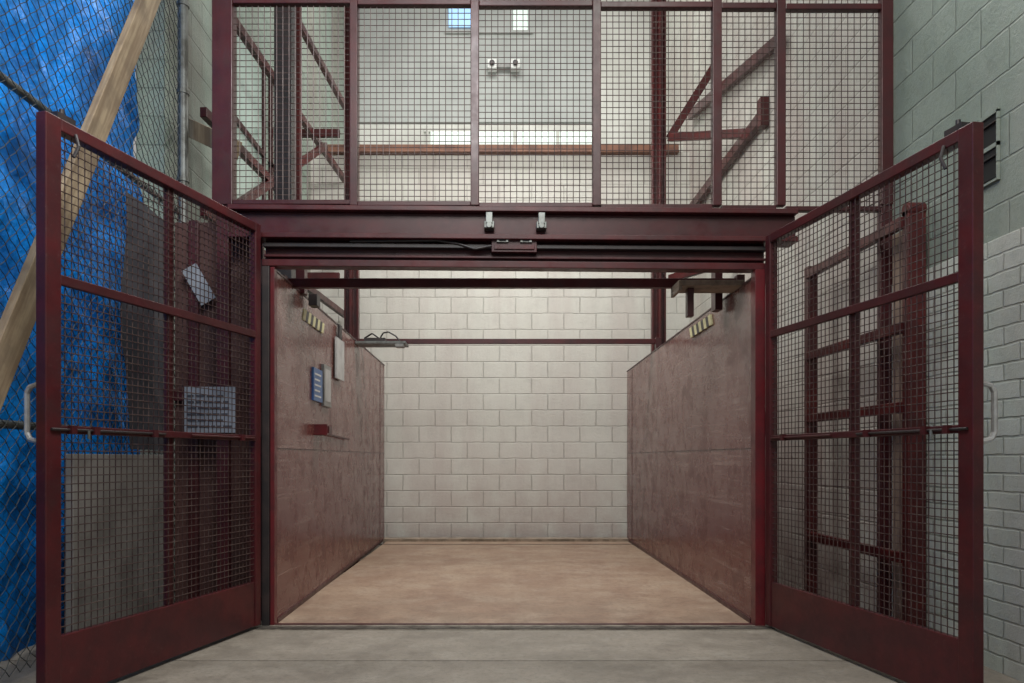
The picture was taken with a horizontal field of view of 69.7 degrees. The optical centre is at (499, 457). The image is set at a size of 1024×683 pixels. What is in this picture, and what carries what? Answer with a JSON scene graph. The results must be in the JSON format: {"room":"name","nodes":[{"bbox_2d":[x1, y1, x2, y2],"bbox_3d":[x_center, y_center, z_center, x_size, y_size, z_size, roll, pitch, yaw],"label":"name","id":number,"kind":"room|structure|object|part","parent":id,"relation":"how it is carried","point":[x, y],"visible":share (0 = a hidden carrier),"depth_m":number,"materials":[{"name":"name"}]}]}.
{"room":"freight elevator landing","nodes":[
{"label":"freight elevator landing","id":0,"kind":"room"},
{"bbox_2d":[136,0,343,600],"bbox_3d":[-2.450,-3.175,8.175,0.200,8.850,6.050,0,0,0],"label":"wall","id":1,"kind":"structure","parent":0,"point":[200,11],"depth_m":5.73,"materials":[{"name":"grey concrete"}]},
{"bbox_2d":[188,118,241,159],"bbox_3d":[-2.015,-2.225,5.100,0.718,0.454,0.040,0,0,37],"label":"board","id":2,"kind":"object","parent":1,"relation":"attached to","point":[201,133],"visible":0.44,"depth_m":5.13,"materials":[{"name":"brown wood"}]},
{"bbox_2d":[237,35,273,199],"bbox_3d":[-2.329,-3.000,7.350,0.038,1.700,2.000,0,0,0],"label":"window","id":3,"kind":"structure","parent":1,"relation":"in","point":[245,78],"depth_m":6.91,"materials":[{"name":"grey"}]},
{"bbox_2d":[311,152,688,558],"bbox_3d":[0.000,-1.275,9.235,5.000,5.050,0.230,0,0,0],"label":"wall","id":4,"kind":"structure","parent":0,"point":[481,440],"depth_m":9.12,"materials":[{"name":"white brick"}]},
{"bbox_2d":[327,144,679,154],"bbox_3d":[0.000,-3.805,9.060,4.400,0.110,0.120,0,0,0],"label":"trim","id":5,"kind":"structure","parent":4,"relation":"attached to","point":[497,149],"depth_m":9.04,"materials":[{"name":"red metal"}]},
{"bbox_2d":[360,0,650,143],"bbox_3d":[0.000,-5.600,10.375,5.200,4.000,2.050,0,0,0],"label":"wall","id":6,"kind":"structure","parent":0,"point":[618,21],"depth_m":11.20,"materials":[{"name":"white paint"}]},
{"bbox_2d":[446,8,532,33],"bbox_3d":[-0.170,-6.680,11.180,1.340,0.440,0.040,0,0,0],"label":"window","id":7,"kind":"structure","parent":6,"relation":"in","point":[451,16],"depth_m":11.16,"materials":[{"name":"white glass"}]},
{"bbox_2d":[487,59,519,71],"bbox_3d":[0.055,-5.930,11.085,0.490,0.140,0.170,0,0,0],"label":"emergency light","id":8,"kind":"object","parent":6,"relation":"attached to","point":[494,66],"visible":0.62,"depth_m":11.04,"materials":[{"name":"white plastic"}]},
{"bbox_2d":[424,127,591,143],"bbox_3d":[0.150,-4.810,11.130,2.600,0.380,0.040,0,0,0],"label":"window","id":9,"kind":"structure","parent":6,"relation":"in","point":[436,132],"depth_m":11.12,"materials":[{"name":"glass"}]},
{"bbox_2d":[0,559,1022,682],"bbox_3d":[-0.500,1.200,5.300,6.200,0.400,11.800,0,0,0],"label":"floor","id":10,"kind":"structure","parent":0,"point":[251,655],"depth_m":3.65,"materials":[{"name":"concrete"}]},
{"bbox_2d":[0,0,142,660],"bbox_3d":[-2.423,-1.310,2.810,0.188,4.580,4.420,0,0,0],"label":"tarp","id":11,"kind":"object","parent":10,"relation":"on","point":[10,457],"visible":0.38,"depth_m":3.95,"materials":[{"name":"plastic"}]},
{"bbox_2d":[0,0,160,410],"bbox_3d":[-2.000,-1.230,3.417,0.038,4.524,2.594,0,0,0],"label":"brace","id":12,"kind":"object","parent":10,"relation":"on","point":[18,318],"visible":0.67,"depth_m":3.49,"materials":[{"name":"brown wood"}]},
{"bbox_2d":[0,0,189,678],"bbox_3d":[-2.179,-1.200,2.884,0.103,4.400,4.377,0,0,0],"label":"fence","id":13,"kind":"object","parent":10,"relation":"on","point":[182,92],"visible":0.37,"depth_m":3.90,"materials":[{"name":"metal"}]},
{"bbox_3d":[-2.174,-1.200,2.886,0.092,4.400,4.372,0,0,0],"label":"pipe frame","id":14,"kind":"part","parent":13,"relation":"part of","materials":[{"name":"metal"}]},
{"bbox_2d":[120,191,162,449],"bbox_3d":[-2.113,-0.775,4.434,0.039,1.450,0.657,0,0,0],"label":"panel","id":15,"kind":"object","parent":13,"relation":"attached to","point":[140,205],"visible":0.52,"depth_m":4.34,"materials":[{"name":"metal"}]},
{"bbox_2d":[66,454,162,631],"bbox_3d":[-2.080,0.490,4.085,0.040,1.020,1.070,0,0,0],"label":"board","id":16,"kind":"object","parent":10,"relation":"on","point":[68,456],"visible":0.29,"depth_m":3.89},
{"bbox_2d":[36,111,260,682],"bbox_3d":[-1.621,-0.195,3.615,0.051,2.350,1.480,0,0,15],"label":"frame","id":17,"kind":"object","parent":10,"relation":"on","point":[106,652],"visible":0.96,"depth_m":3.19,"materials":[{"name":"red paint"}]},
{"bbox_2d":[24,109,254,443],"bbox_3d":[-1.645,-0.300,3.640,0.163,2.240,1.500,0,0,15],"label":"hardware piece","id":18,"kind":"object","parent":17,"relation":"attached to","point":[61,113],"visible":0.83,"depth_m":3.01,"materials":[{"name":"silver metal"}]},
{"bbox_2d":[61,135,253,633],"bbox_3d":[-1.610,-0.300,3.625,0.009,2.040,1.355,0,0,15],"label":"wire mesh","id":19,"kind":"object","parent":17,"relation":"attached to","point":[64,142],"visible":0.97,"depth_m":3.33,"materials":[{"name":"metal"}]},
{"bbox_2d":[184,387,234,432],"bbox_3d":[-1.710,-0.285,4.335,0.300,0.270,0.019,0,0,0],"label":"warning sign","id":20,"kind":"object","parent":17,"relation":"attached to","point":[231,389],"visible":0.57,"depth_m":4.33,"materials":[{"name":"white metal"}]},
{"bbox_2d":[262,266,276,625],"bbox_3d":[-1.380,-0.070,4.400,0.070,2.140,0.080,0,0,0],"label":"door frame","id":21,"kind":"structure","parent":10,"relation":"on","point":[269,274],"depth_m":4.36,"materials":[{"name":"metal"}]},
{"bbox_2d":[200,7,343,317],"bbox_3d":[-1.948,-3.075,7.104,0.621,8.650,3.782,0,0,-4],"label":"frame","id":22,"kind":"object","parent":10,"relation":"on","point":[288,17],"visible":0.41,"depth_m":5.94,"materials":[{"name":"red paint"}]},
{"bbox_2d":[344,7,359,571],"bbox_3d":[-1.570,-3.075,7.765,0.150,8.650,0.130,0,0,0],"label":"rail","id":23,"kind":"object","parent":10,"relation":"on","point":[351,296],"visible":0.07,"depth_m":7.78,"materials":[{"name":"brown metal"}]},
{"bbox_2d":[275,270,752,624],"bbox_3d":[0.069,-0.100,6.683,3.077,2.400,4.595,0,0,0],"label":"car","id":24,"kind":"object","parent":10,"relation":"on","point":[689,398],"visible":0.89,"depth_m":5.55,"materials":[{"name":"metal"}]},
{"bbox_3d":[-1.407,-0.069,6.705,0.068,2.137,4.511,0,0,-1],"label":"panel","id":25,"kind":"part","parent":24,"relation":"part of","materials":[{"name":"paint"}]},
{"bbox_2d":[355,331,408,347],"bbox_3d":[-1.140,-1.138,7.125,0.480,0.157,0.250,0,0,0],"label":"light fixture","id":26,"kind":"object","parent":24,"relation":"on","point":[368,342],"depth_m":7.02,"materials":[{"name":"metal"}]},
{"bbox_3d":[1.560,-0.046,6.705,0.068,2.092,4.510,0,0,0],"label":"panel","id":27,"kind":"part","parent":24,"relation":"part of","materials":[{"name":"paint"}]},
{"bbox_2d":[256,625,774,629],"bbox_3d":[0.090,0.996,4.327,3.020,0.008,0.113,0,0,0],"label":"door sill","id":28,"kind":"structure","parent":10,"relation":"on","point":[270,627],"depth_m":4.32,"materials":[{"name":"metal"}]},
{"bbox_2d":[212,0,892,615],"bbox_3d":[0.312,-1.150,4.402,4.045,4.300,0.084,0,0,0],"label":"frame","id":29,"kind":"object","parent":10,"relation":"on","point":[224,17],"visible":0.71,"depth_m":4.37,"materials":[{"name":"red paint"}]},
{"bbox_2d":[227,204,797,272],"bbox_3d":[0.075,-1.314,4.430,3.390,0.360,0.140,0,0,0],"label":"lintel beam","id":30,"kind":"structure","parent":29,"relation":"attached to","point":[293,237],"depth_m":4.41,"materials":[{"name":"red metal"}]},
{"bbox_2d":[174,220,264,620],"bbox_3d":[-1.730,-0.225,4.511,0.540,2.450,0.098,0,0,0],"label":"metal frame","id":31,"kind":"object","parent":30,"relation":"attached to","point":[189,222],"visible":0.23,"depth_m":4.52,"materials":[{"name":"red paint"}]},
{"bbox_2d":[349,239,536,254],"bbox_3d":[-0.340,-1.283,4.410,1.120,0.100,0.081,0,0,0],"label":"door lock","id":32,"kind":"object","parent":30,"relation":"attached to","point":[499,246],"visible":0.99,"depth_m":4.38,"materials":[{"name":"red paint"}]},
{"bbox_2d":[484,212,546,231],"bbox_3d":[0.091,-1.403,4.370,0.370,0.093,0.080,0,0,0],"label":"latch keepers","id":33,"kind":"object","parent":30,"relation":"attached to","point":[541,224],"visible":1,"depth_m":4.33,"materials":[{"name":"metal"}]},
{"bbox_2d":[234,0,878,205],"bbox_3d":[0.338,-2.389,4.390,3.855,1.783,0.009,0,0,0],"label":"wire mesh","id":34,"kind":"object","parent":29,"relation":"attached to","point":[239,11],"visible":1,"depth_m":4.39,"materials":[{"name":"grey metal"}]},
{"bbox_2d":[651,0,665,351],"bbox_3d":[1.700,-3.075,7.865,0.150,8.650,0.130,0,0,0],"label":"rail","id":35,"kind":"object","parent":10,"relation":"on","point":[658,296],"visible":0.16,"depth_m":7.88,"materials":[{"name":"red metal"}]},
{"bbox_2d":[751,269,764,625],"bbox_3d":[1.545,-0.060,4.400,0.060,2.120,0.080,0,0,0],"label":"door frame","id":36,"kind":"structure","parent":10,"relation":"on","point":[758,275],"depth_m":4.36,"materials":[{"name":"red paint"}]},
{"bbox_2d":[804,202,926,626],"bbox_3d":[2.244,-0.075,4.630,0.135,2.650,1.284,0,0,-2],"label":"frame","id":37,"kind":"object","parent":10,"relation":"on","point":[908,205],"visible":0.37,"depth_m":4.09,"materials":[{"name":"red paint"}]},
{"bbox_2d":[765,121,983,682],"bbox_3d":[1.720,-0.163,3.590,0.050,2.285,1.505,0,0,-10],"label":"frame","id":38,"kind":"object","parent":10,"relation":"on","point":[907,652],"visible":0.96,"depth_m":3.24,"materials":[{"name":"red paint"}]},
{"bbox_2d":[772,146,957,636],"bbox_3d":[1.709,-0.268,3.600,0.011,1.975,1.380,0,0,-10],"label":"wire mesh","id":39,"kind":"object","parent":38,"relation":"attached to","point":[954,153],"visible":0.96,"depth_m":3.52,"materials":[{"name":"metal"}]},
{"bbox_2d":[771,119,997,443],"bbox_3d":[1.746,-0.268,3.613,0.163,2.175,1.525,0,0,-10],"label":"hardware piece","id":40,"kind":"object","parent":38,"relation":"attached to","point":[946,429],"visible":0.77,"depth_m":2.96,"materials":[{"name":"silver metal"}]},
{"bbox_2d":[666,0,1023,682],"bbox_3d":[2.440,-3.175,5.300,0.220,8.850,11.800,0,0,0],"label":"wall","id":41,"kind":"structure","parent":0,"point":[953,60],"depth_m":4.18,"materials":[{"name":"brick"}]},
{"bbox_2d":[666,36,773,277],"bbox_3d":[2.056,-3.040,7.494,0.578,2.360,3.011,0,0,0],"label":"bracket","id":42,"kind":"object","parent":41,"relation":"attached to","point":[753,126],"visible":0.48,"depth_m":7.29,"materials":[{"name":"red metal"}]},
{"bbox_2d":[976,107,999,187],"bbox_3d":[2.340,-1.480,3.540,0.016,0.340,0.180,0,0,0],"label":"air vent","id":43,"kind":"object","parent":41,"relation":"in","point":[991,121],"visible":0.61,"depth_m":3.50,"materials":[{"name":"metal"}]}
]}

